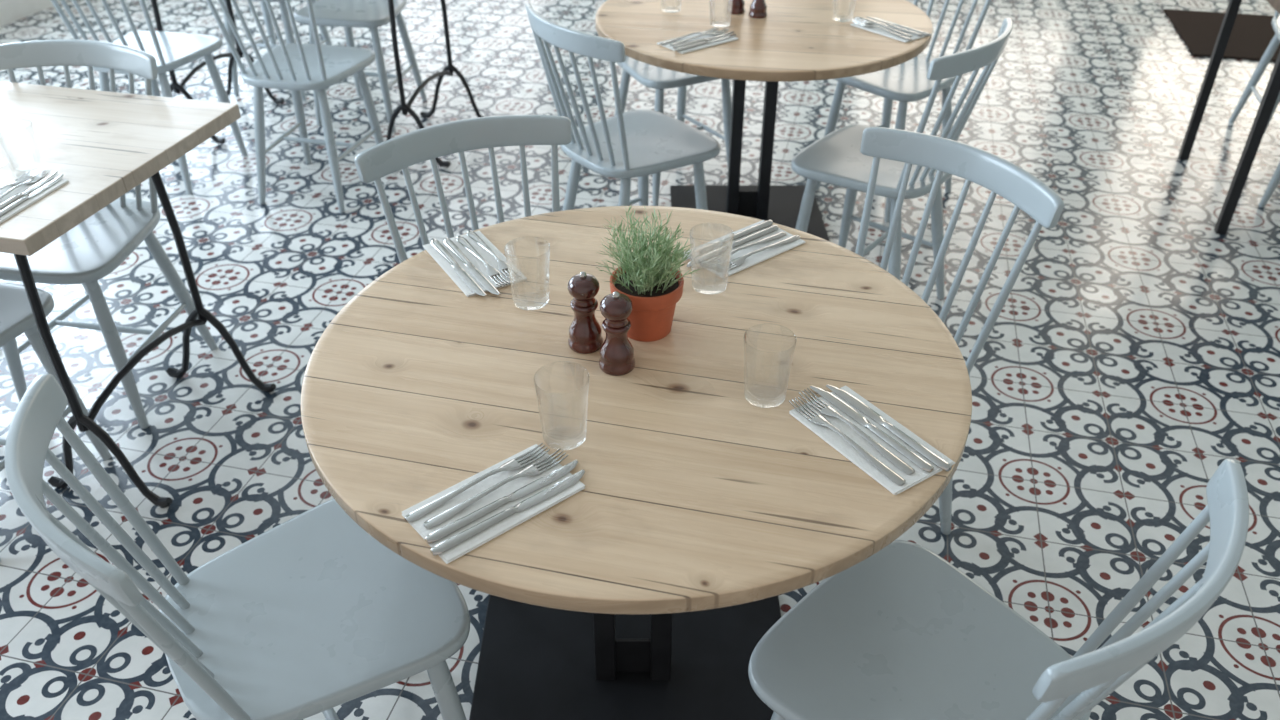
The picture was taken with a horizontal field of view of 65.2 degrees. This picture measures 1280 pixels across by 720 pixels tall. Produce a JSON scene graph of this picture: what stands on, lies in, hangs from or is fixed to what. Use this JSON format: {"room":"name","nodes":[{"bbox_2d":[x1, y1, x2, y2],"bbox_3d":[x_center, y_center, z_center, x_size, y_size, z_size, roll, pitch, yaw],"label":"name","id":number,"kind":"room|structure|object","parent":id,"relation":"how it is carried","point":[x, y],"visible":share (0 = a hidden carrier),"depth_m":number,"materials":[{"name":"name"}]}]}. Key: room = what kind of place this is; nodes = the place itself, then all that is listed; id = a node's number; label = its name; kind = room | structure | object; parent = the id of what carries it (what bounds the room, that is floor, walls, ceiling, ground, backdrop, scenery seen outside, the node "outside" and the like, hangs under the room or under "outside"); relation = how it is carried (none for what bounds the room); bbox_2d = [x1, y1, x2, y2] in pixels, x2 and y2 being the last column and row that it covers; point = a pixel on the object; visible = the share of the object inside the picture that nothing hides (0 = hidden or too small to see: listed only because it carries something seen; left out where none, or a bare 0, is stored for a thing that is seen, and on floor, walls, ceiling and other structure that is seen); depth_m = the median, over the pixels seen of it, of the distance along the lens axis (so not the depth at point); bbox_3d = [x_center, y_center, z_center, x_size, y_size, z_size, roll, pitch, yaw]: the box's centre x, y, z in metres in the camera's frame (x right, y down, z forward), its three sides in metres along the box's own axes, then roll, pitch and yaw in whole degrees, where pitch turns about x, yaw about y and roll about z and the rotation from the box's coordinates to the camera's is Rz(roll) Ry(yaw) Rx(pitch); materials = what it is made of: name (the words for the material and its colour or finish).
{"room":"restaurant","nodes":[
{"label":"restaurant","id":0,"kind":"room"},
{"bbox_2d":[0,0,1279,719],"bbox_3d":[0.000,-0.687,3.792,11.000,0.050,11.000,0,35,0],"label":"floor","id":1,"kind":"structure","parent":0,"point":[1133,352],"depth_m":3.02,"materials":[{"name":"tile"}]},
{"bbox_2d":[0,282,110,560],"bbox_3d":[-1.499,-0.017,2.065,0.441,0.837,0.472,8,36,11],"label":"dining chair","id":2,"kind":"object","parent":1,"relation":"on","point":[16,314],"visible":0.68,"depth_m":2.17,"materials":[{"name":"blue paint"}]},
{"bbox_2d":[0,39,216,428],"bbox_3d":[-1.380,-0.299,2.469,0.441,0.837,0.472,6,35,8],"label":"dining chair","id":3,"kind":"object","parent":1,"relation":"on","point":[94,248],"visible":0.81,"depth_m":2.42,"materials":[{"name":"blue paint"}]},
{"bbox_2d":[0,81,275,507],"bbox_3d":[-1.588,-0.175,2.361,1.200,0.748,0.680,8,36,11],"label":"trestle table","id":4,"kind":"object","parent":1,"relation":"on","point":[105,144],"visible":0.99,"depth_m":2.16,"materials":[{"name":"brown wood"}]},
{"bbox_2d":[0,136,6,166],"bbox_3d":[-1.310,-0.436,1.996,0.070,0.098,0.070,25,42,31],"label":"water glass","id":5,"kind":"object","parent":4,"relation":"on","point":[1,142],"visible":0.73,"depth_m":2.02,"materials":[{"name":"clear glass"}]},
{"bbox_2d":[0,120,44,176],"bbox_3d":[-1.215,-0.413,1.963,0.070,0.098,0.070,-6,35,-9],"label":"water glass","id":6,"kind":"object","parent":4,"relation":"on","point":[36,142],"visible":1,"depth_m":1.96,"materials":[{"name":"clear glass"}]},
{"bbox_2d":[0,175,68,223],"bbox_3d":[-1.191,-0.303,1.888,0.107,0.004,0.198,8,36,11],"label":"folded napkin","id":7,"kind":"object","parent":4,"relation":"on","point":[61,182],"visible":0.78,"depth_m":1.91,"materials":[{"name":"white fabric"}]},
{"bbox_2d":[0,170,35,189],"bbox_3d":[-1.223,-0.316,1.895,0.021,0.009,0.202,7,36,10],"label":"fork","id":8,"kind":"object","parent":7,"relation":"on","point":[20,179],"visible":1,"depth_m":1.95,"materials":[{"name":"silver metal"}]},
{"bbox_2d":[0,169,49,198],"bbox_3d":[-1.197,-0.319,1.900,0.021,0.009,0.202,7,36,10],"label":"fork","id":9,"kind":"object","parent":7,"relation":"on","point":[38,176],"visible":1,"depth_m":1.94,"materials":[{"name":"silver metal"}]},
{"bbox_2d":[0,171,57,209],"bbox_3d":[-1.175,-0.312,1.893,0.017,0.006,0.218,7,36,10],"label":"table knife","id":10,"kind":"object","parent":7,"relation":"on","point":[18,195],"visible":1,"depth_m":1.91,"materials":[{"name":"silver metal"}]},
{"bbox_2d":[0,174,62,216],"bbox_3d":[-1.157,-0.305,1.882,0.017,0.006,0.218,7,36,10],"label":"table knife","id":11,"kind":"object","parent":7,"relation":"on","point":[13,205],"visible":1,"depth_m":1.89,"materials":[{"name":"silver metal"}]},
{"bbox_2d":[51,0,247,193],"bbox_3d":[-1.749,-1.055,3.548,0.441,0.837,0.472,8,36,11],"label":"dining chair","id":12,"kind":"object","parent":1,"relation":"on","point":[171,51],"visible":0.64,"depth_m":3.53,"materials":[{"name":"blue paint"}]},
{"bbox_2d":[4,374,469,719],"bbox_3d":[-0.518,0.399,1.472,0.472,0.837,0.441,-22,41,-28],"label":"dining chair","id":13,"kind":"object","parent":1,"relation":"on","point":[310,615],"visible":0.94,"depth_m":1.41,"materials":[{"name":"blue paint"}]},
{"bbox_2d":[223,0,332,100],"bbox_3d":[-1.591,-1.610,4.340,0.441,0.837,0.472,8,36,11],"label":"dining chair","id":14,"kind":"object","parent":1,"relation":"on","point":[286,21],"visible":0.44,"depth_m":4.41,"materials":[{"name":"blue paint"}]},
{"bbox_2d":[206,0,383,212],"bbox_3d":[-1.159,-0.969,3.425,0.441,0.837,0.472,8,36,11],"label":"dining chair","id":15,"kind":"object","parent":1,"relation":"on","point":[297,67],"visible":0.98,"depth_m":3.40,"materials":[{"name":"blue paint"}]},
{"bbox_2d":[151,0,482,166],"bbox_3d":[-1.290,-1.251,3.897,1.300,0.748,0.580,8,36,11],"label":"trestle table","id":16,"kind":"object","parent":1,"relation":"on","point":[406,108],"visible":0.71,"depth_m":3.92,"materials":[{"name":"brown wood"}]},
{"bbox_2d":[294,0,426,131],"bbox_3d":[-1.131,-1.409,4.054,0.441,0.837,0.472,8,36,11],"label":"dining chair","id":17,"kind":"object","parent":1,"relation":"on","point":[372,14],"visible":0.87,"depth_m":4.00,"materials":[{"name":"blue paint"}]},
{"bbox_2d":[355,115,570,262],"bbox_3d":[-0.263,-0.015,2.062,0.441,0.837,0.472,-16,38,-22],"label":"dining chair","id":18,"kind":"object","parent":1,"relation":"on","point":[378,161],"visible":0.34,"depth_m":2.01,"materials":[{"name":"blue paint"}]},
{"bbox_2d":[526,3,720,210],"bbox_3d":[-0.042,-0.590,2.884,0.472,0.837,0.441,-23,41,-30],"label":"dining chair","id":19,"kind":"object","parent":1,"relation":"on","point":[641,143],"visible":0.92,"depth_m":2.78,"materials":[{"name":"blue paint"}]},
{"bbox_2d":[301,206,971,719],"bbox_3d":[-0.005,0.292,1.695,0.960,0.750,0.960,0,35,0],"label":"round table","id":20,"kind":"object","parent":1,"relation":"on","point":[649,591],"visible":0.89,"depth_m":1.41,"materials":[{"name":"brown wood"}]},
{"bbox_2d":[422,231,526,296],"bbox_3d":[-0.281,-0.166,1.692,0.107,0.004,0.198,-19,39,-25],"label":"folded napkin","id":21,"kind":"object","parent":20,"relation":"on","point":[489,258],"visible":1,"depth_m":1.69,"materials":[{"name":"white fabric"}]},
{"bbox_2d":[430,238,486,296],"bbox_3d":[-0.306,-0.156,1.669,0.017,0.006,0.218,-19,39,-25],"label":"table knife","id":22,"kind":"object","parent":21,"relation":"on","point":[436,244],"visible":1,"depth_m":1.66,"materials":[{"name":"silver metal"}]},
{"bbox_2d":[443,237,500,294],"bbox_3d":[-0.284,-0.158,1.672,0.017,0.006,0.218,-19,39,-25],"label":"table knife","id":23,"kind":"object","parent":21,"relation":"on","point":[449,243],"visible":1,"depth_m":1.67,"materials":[{"name":"silver metal"}]},
{"bbox_2d":[456,236,509,286],"bbox_3d":[-0.268,-0.170,1.686,0.021,0.009,0.202,-19,39,-25],"label":"fork","id":24,"kind":"object","parent":21,"relation":"on","point":[492,272],"visible":0.97,"depth_m":1.66,"materials":[{"name":"silver metal"}]},
{"bbox_2d":[467,230,521,279],"bbox_3d":[-0.252,-0.181,1.703,0.021,0.009,0.202,-19,39,-25],"label":"fork","id":25,"kind":"object","parent":21,"relation":"on","point":[502,265],"visible":0.88,"depth_m":1.69,"materials":[{"name":"silver metal"}]},
{"bbox_2d":[402,444,584,563],"bbox_3d":[-0.177,0.170,1.213,0.198,0.004,0.107,-26,42,-32],"label":"folded napkin","id":26,"kind":"object","parent":20,"relation":"on","point":[514,520],"visible":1,"depth_m":1.21,"materials":[{"name":"white paper"}]},
{"bbox_2d":[405,443,549,521],"bbox_3d":[-0.198,0.149,1.231,0.202,0.009,0.021,-25,42,-31],"label":"fork","id":27,"kind":"object","parent":26,"relation":"on","point":[512,464],"visible":1,"depth_m":1.23,"materials":[{"name":"silver metal"}]},
{"bbox_2d":[423,448,567,528],"bbox_3d":[-0.174,0.155,1.222,0.202,0.009,0.021,-25,42,-32],"label":"fork","id":28,"kind":"object","parent":26,"relation":"on","point":[531,470],"visible":1,"depth_m":1.22,"materials":[{"name":"silver metal"}]},
{"bbox_2d":[425,460,577,543],"bbox_3d":[-0.161,0.168,1.207,0.218,0.006,0.017,-25,42,-31],"label":"table knife","id":29,"kind":"object","parent":26,"relation":"on","point":[551,477],"visible":1,"depth_m":1.20,"materials":[{"name":"silver metal"}]},
{"bbox_2d":[430,470,584,555],"bbox_3d":[-0.152,0.179,1.191,0.218,0.006,0.017,-25,42,-31],"label":"table knife","id":30,"kind":"object","parent":26,"relation":"on","point":[442,547],"visible":1,"depth_m":1.18,"materials":[{"name":"silver metal"}]},
{"bbox_2d":[504,243,549,309],"bbox_3d":[-0.173,-0.133,1.562,0.070,0.098,0.070,0,35,0],"label":"water glass","id":31,"kind":"object","parent":20,"relation":"on","point":[505,249],"visible":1,"depth_m":1.55,"materials":[{"name":"clear glass"}]},
{"bbox_2d":[534,368,588,444],"bbox_3d":[-0.099,0.062,1.285,0.070,0.098,0.070,-19,39,-24],"label":"water glass","id":32,"kind":"object","parent":20,"relation":"on","point":[542,420],"visible":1,"depth_m":1.27,"materials":[{"name":"clear glass"}]},
{"bbox_2d":[567,271,602,353],"bbox_3d":[-0.081,-0.074,1.457,0.052,0.124,0.052,0,35,0],"label":"pepper mill","id":33,"kind":"object","parent":20,"relation":"on","point":[585,331],"visible":0.98,"depth_m":1.45,"materials":[{"name":"brown wood"}]},
{"bbox_2d":[599,291,634,375],"bbox_3d":[-0.033,-0.043,1.412,0.052,0.124,0.052,20,40,26],"label":"pepper mill","id":34,"kind":"object","parent":20,"relation":"on","point":[617,358],"visible":1,"depth_m":1.40,"materials":[{"name":"brown wood"}]},
{"bbox_2d":[610,262,683,341],"bbox_3d":[0.010,-0.084,1.503,0.110,0.088,0.110,0,35,0],"label":"pot","id":35,"kind":"object","parent":20,"relation":"on","point":[651,317],"depth_m":1.47,"materials":[{"name":"ceramic"}]},
{"bbox_2d":[595,205,701,341],"bbox_3d":[0.012,-0.134,1.477,0.155,0.200,0.185,0,35,0],"label":"potted plant","id":36,"kind":"object","parent":20,"relation":"on","point":[654,284],"visible":0.98,"depth_m":1.45,"materials":[{"name":"plant"}]},
{"bbox_2d":[690,227,733,294],"bbox_3d":[0.113,-0.160,1.601,0.070,0.098,0.070,-26,42,-32],"label":"water glass","id":37,"kind":"object","parent":20,"relation":"on","point":[732,238],"visible":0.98,"depth_m":1.59,"materials":[{"name":"clear glass"}]},
{"bbox_2d":[684,220,805,277],"bbox_3d":[0.181,-0.195,1.734,0.198,0.004,0.107,-25,42,-31],"label":"folded napkin","id":38,"kind":"object","parent":20,"relation":"on","point":[756,258],"visible":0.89,"depth_m":1.72,"materials":[{"name":"white fabric"}]},
{"bbox_2d":[683,220,772,260],"bbox_3d":[0.152,-0.211,1.748,0.218,0.006,0.017,-25,42,-31],"label":"table knife","id":39,"kind":"object","parent":38,"relation":"on","point":[767,223],"visible":0.84,"depth_m":1.75,"materials":[{"name":"silver metal"}]},
{"bbox_2d":[686,225,777,266],"bbox_3d":[0.160,-0.199,1.731,0.218,0.006,0.017,-25,42,-31],"label":"table knife","id":40,"kind":"object","parent":38,"relation":"on","point":[773,228],"visible":0.88,"depth_m":1.73,"materials":[{"name":"silver metal"}]},
{"bbox_2d":[697,231,786,268],"bbox_3d":[0.179,-0.191,1.718,0.202,0.009,0.021,-25,42,-31],"label":"fork","id":41,"kind":"object","parent":38,"relation":"on","point":[723,258],"visible":0.95,"depth_m":1.70,"materials":[{"name":"silver metal"}]},
{"bbox_2d":[711,235,799,272],"bbox_3d":[0.201,-0.184,1.707,0.202,0.009,0.021,-25,42,-31],"label":"fork","id":42,"kind":"object","parent":38,"relation":"on","point":[738,261],"visible":0.95,"depth_m":1.69,"materials":[{"name":"silver metal"}]},
{"bbox_2d":[744,329,796,407],"bbox_3d":[0.173,0.011,1.357,0.070,0.098,0.070,6,35,8],"label":"water glass","id":43,"kind":"object","parent":20,"relation":"on","point":[795,339],"visible":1,"depth_m":1.35,"materials":[{"name":"clear glass"}]},
{"bbox_2d":[789,385,954,494],"bbox_3d":[0.301,0.101,1.312,0.107,0.004,0.198,-21,40,-27],"label":"folded napkin","id":44,"kind":"object","parent":20,"relation":"on","point":[828,435],"visible":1,"depth_m":1.30,"materials":[{"name":"white fabric"}]},
{"bbox_2d":[789,397,905,485],"bbox_3d":[0.267,0.102,1.298,0.021,0.009,0.202,-22,40,-28],"label":"fork","id":45,"kind":"object","parent":44,"relation":"on","point":[889,473],"visible":1,"depth_m":1.29,"materials":[{"name":"silver metal"}]},
{"bbox_2d":[799,388,914,474],"bbox_3d":[0.283,0.091,1.314,0.021,0.009,0.202,-22,40,-28],"label":"fork","id":46,"kind":"object","parent":44,"relation":"on","point":[900,464],"visible":1,"depth_m":1.31,"materials":[{"name":"silver metal"}]},
{"bbox_2d":[810,386,933,472],"bbox_3d":[0.304,0.086,1.324,0.017,0.006,0.218,-21,40,-28],"label":"table knife","id":47,"kind":"object","parent":44,"relation":"on","point":[921,463],"visible":1,"depth_m":1.31,"materials":[{"name":"silver metal"}]},
{"bbox_2d":[826,385,951,471],"bbox_3d":[0.327,0.085,1.326,0.017,0.006,0.218,-21,40,-28],"label":"table knife","id":48,"kind":"object","parent":44,"relation":"on","point":[852,400],"visible":1,"depth_m":1.31,"materials":[{"name":"silver metal"}]},
{"bbox_2d":[604,0,731,205],"bbox_3d":[0.100,-1.034,3.518,0.441,0.837,0.472,-18,39,-24],"label":"dining chair","id":49,"kind":"object","parent":1,"relation":"on","point":[648,75],"visible":0.2,"depth_m":3.46,"materials":[{"name":"blue paint"}]},
{"bbox_2d":[595,0,932,240],"bbox_3d":[0.350,-0.682,3.087,0.956,0.750,0.956,0,35,0],"label":"round table","id":50,"kind":"object","parent":1,"relation":"on","point":[797,40],"visible":0.84,"depth_m":2.80,"materials":[{"name":"brown wood"}]},
{"bbox_2d":[661,3,680,12],"bbox_3d":[0.090,-1.059,2.884,0.070,0.098,0.070,18,39,24],"label":"water glass","id":51,"kind":"object","parent":50,"relation":"on","point":[666,5],"visible":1,"depth_m":2.90,"materials":[{"name":"clear glass"}]},
{"bbox_2d":[657,31,737,53],"bbox_3d":[0.154,-0.852,2.673,0.198,0.004,0.107,-24,42,-30],"label":"folded napkin","id":52,"kind":"object","parent":50,"relation":"on","point":[668,46],"visible":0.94,"depth_m":2.66,"materials":[{"name":"white fabric"}]},
{"bbox_2d":[660,27,719,44],"bbox_3d":[0.134,-0.873,2.691,0.202,0.009,0.021,-25,42,-31],"label":"fork","id":53,"kind":"object","parent":52,"relation":"on","point":[714,29],"visible":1,"depth_m":2.69,"materials":[{"name":"silver metal"}]},
{"bbox_2d":[670,28,728,45],"bbox_3d":[0.159,-0.868,2.683,0.202,0.009,0.021,-25,42,-31],"label":"fork","id":54,"kind":"object","parent":52,"relation":"on","point":[724,30],"visible":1,"depth_m":2.69,"materials":[{"name":"silver metal"}]},
{"bbox_2d":[673,31,733,48],"bbox_3d":[0.173,-0.855,2.668,0.218,0.006,0.017,-25,42,-31],"label":"table knife","id":55,"kind":"object","parent":52,"relation":"on","point":[729,33],"visible":1,"depth_m":2.65,"materials":[{"name":"silver metal"}]},
{"bbox_2d":[674,34,735,51],"bbox_3d":[0.177,-0.842,2.649,0.218,0.006,0.017,-25,42,-31],"label":"table knife","id":56,"kind":"object","parent":52,"relation":"on","point":[733,35],"visible":1,"depth_m":2.63,"materials":[{"name":"silver metal"}]},
{"bbox_2d":[709,0,732,26],"bbox_3d":[0.224,-0.978,2.770,0.070,0.098,0.070,11,37,16],"label":"water glass","id":57,"kind":"object","parent":50,"relation":"on","point":[714,20],"visible":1,"depth_m":2.79,"materials":[{"name":"clear glass"}]},
{"bbox_2d":[727,0,744,14],"bbox_3d":[0.278,-1.060,2.865,0.052,0.124,0.052,5,35,7],"label":"pepper mill","id":58,"kind":"object","parent":50,"relation":"on","point":[737,7],"visible":0.96,"depth_m":2.87,"materials":[{"name":"brown wood"}]},
{"bbox_2d":[749,0,766,18],"bbox_3d":[0.338,-1.037,2.832,0.052,0.124,0.052,-15,38,-20],"label":"pepper mill","id":59,"kind":"object","parent":50,"relation":"on","point":[758,8],"visible":1,"depth_m":2.84,"materials":[{"name":"brown wood"}]},
{"bbox_2d":[833,0,855,21],"bbox_3d":[0.575,-1.007,2.811,0.070,0.098,0.070,-12,37,-17],"label":"water glass","id":60,"kind":"object","parent":50,"relation":"on","point":[837,14],"visible":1,"depth_m":2.83,"materials":[{"name":"clear glass"}]},
{"bbox_2d":[851,17,931,42],"bbox_3d":[0.690,-0.910,2.756,0.107,0.004,0.198,-24,42,-30],"label":"folded napkin","id":61,"kind":"object","parent":50,"relation":"on","point":[871,29],"visible":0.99,"depth_m":2.73,"materials":[{"name":"white fabric"}]},
{"bbox_2d":[853,19,911,39],"bbox_3d":[0.662,-0.904,2.735,0.021,0.009,0.202,-24,42,-30],"label":"fork","id":62,"kind":"object","parent":61,"relation":"on","point":[855,21],"visible":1,"depth_m":2.74,"materials":[{"name":"silver metal"}]},
{"bbox_2d":[853,16,911,36],"bbox_3d":[0.670,-0.920,2.759,0.021,0.009,0.202,-24,42,-30],"label":"fork","id":63,"kind":"object","parent":61,"relation":"on","point":[858,18],"visible":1,"depth_m":2.76,"materials":[{"name":"silver metal"}]},
{"bbox_2d":[859,17,921,36],"bbox_3d":[0.692,-0.925,2.768,0.017,0.006,0.218,-24,42,-31],"label":"table knife","id":64,"kind":"object","parent":61,"relation":"on","point":[870,20],"visible":0.99,"depth_m":2.75,"materials":[{"name":"silver metal"}]},
{"bbox_2d":[866,17,929,35],"bbox_3d":[0.714,-0.928,2.772,0.017,0.006,0.218,-24,42,-31],"label":"table knife","id":65,"kind":"object","parent":61,"relation":"on","point":[876,19],"visible":1,"depth_m":2.75,"materials":[{"name":"silver metal"}]},
{"bbox_2d":[791,18,1012,299],"bbox_3d":[0.691,-0.518,2.781,0.472,0.837,0.441,25,42,31],"label":"dining chair","id":66,"kind":"object","parent":1,"relation":"on","point":[836,158],"visible":0.72,"depth_m":2.70,"materials":[{"name":"blue paint"}]},
{"bbox_2d":[816,0,991,221],"bbox_3d":[0.901,-0.965,3.420,0.472,0.837,0.441,-25,42,-31],"label":"dining chair","id":67,"kind":"object","parent":1,"relation":"on","point":[906,82],"visible":0.5,"depth_m":3.34,"materials":[{"name":"blue paint"}]},
{"bbox_2d":[855,127,1063,534],"bbox_3d":[0.458,0.030,1.999,0.472,0.837,0.441,-25,42,-31],"label":"dining chair","id":68,"kind":"object","parent":1,"relation":"on","point":[1004,178],"visible":0.44,"depth_m":1.92,"materials":[{"name":"blue paint"}]},
{"bbox_2d":[748,459,1248,719],"bbox_3d":[0.421,0.467,1.374,0.441,0.837,0.472,-29,44,-35],"label":"dining chair","id":69,"kind":"object","parent":1,"relation":"on","point":[901,632],"visible":0.98,"depth_m":1.36,"materials":[{"name":"blue paint"}]},
{"bbox_2d":[1164,9,1279,61],"bbox_3d":[3.280,-1.642,5.102,1.000,0.012,0.800,8,36,11],"label":"door mat","id":70,"kind":"object","parent":1,"relation":"on","point":[1251,35],"visible":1,"depth_m":5.15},
{"bbox_2d":[1178,0,1279,234],"bbox_3d":[2.600,-0.837,3.308,1.260,0.750,0.740,8,36,11],"label":"rectangular table","id":71,"kind":"object","parent":1,"relation":"on","point":[1271,93],"visible":1,"depth_m":3.33,"materials":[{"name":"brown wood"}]},
{"bbox_2d":[1228,10,1279,135],"bbox_3d":[2.589,-1.226,3.792,0.441,0.837,0.472,8,36,11],"label":"dining chair","id":72,"kind":"object","parent":1,"relation":"on","point":[1262,65],"visible":0.76,"depth_m":3.98,"materials":[{"name":"blue paint"}]},
{"bbox_2d":[1258,162,1279,206],"bbox_3d":[2.321,-0.757,3.122,0.441,0.837,0.472,8,36,11],"label":"dining chair","id":73,"kind":"object","parent":1,"relation":"on","point":[1275,179],"visible":1,"depth_m":3.49,"materials":[{"name":"blue paint"}]},
{"bbox_3d":[-3.802,-2.420,3.259,0.200,3.400,9.100,8,36,11],"label":"wall","id":74,"kind":"structure","parent":0,"visible":0},
{"bbox_2d":[0,0,67,26],"bbox_3d":[-3.719,-1.006,4.099,0.021,0.120,8.900,8,36,11],"label":"baseboard","id":75,"kind":"structure","parent":74,"relation":"attached to","point":[11,11],"depth_m":5.37,"materials":[{"name":"white paint"}]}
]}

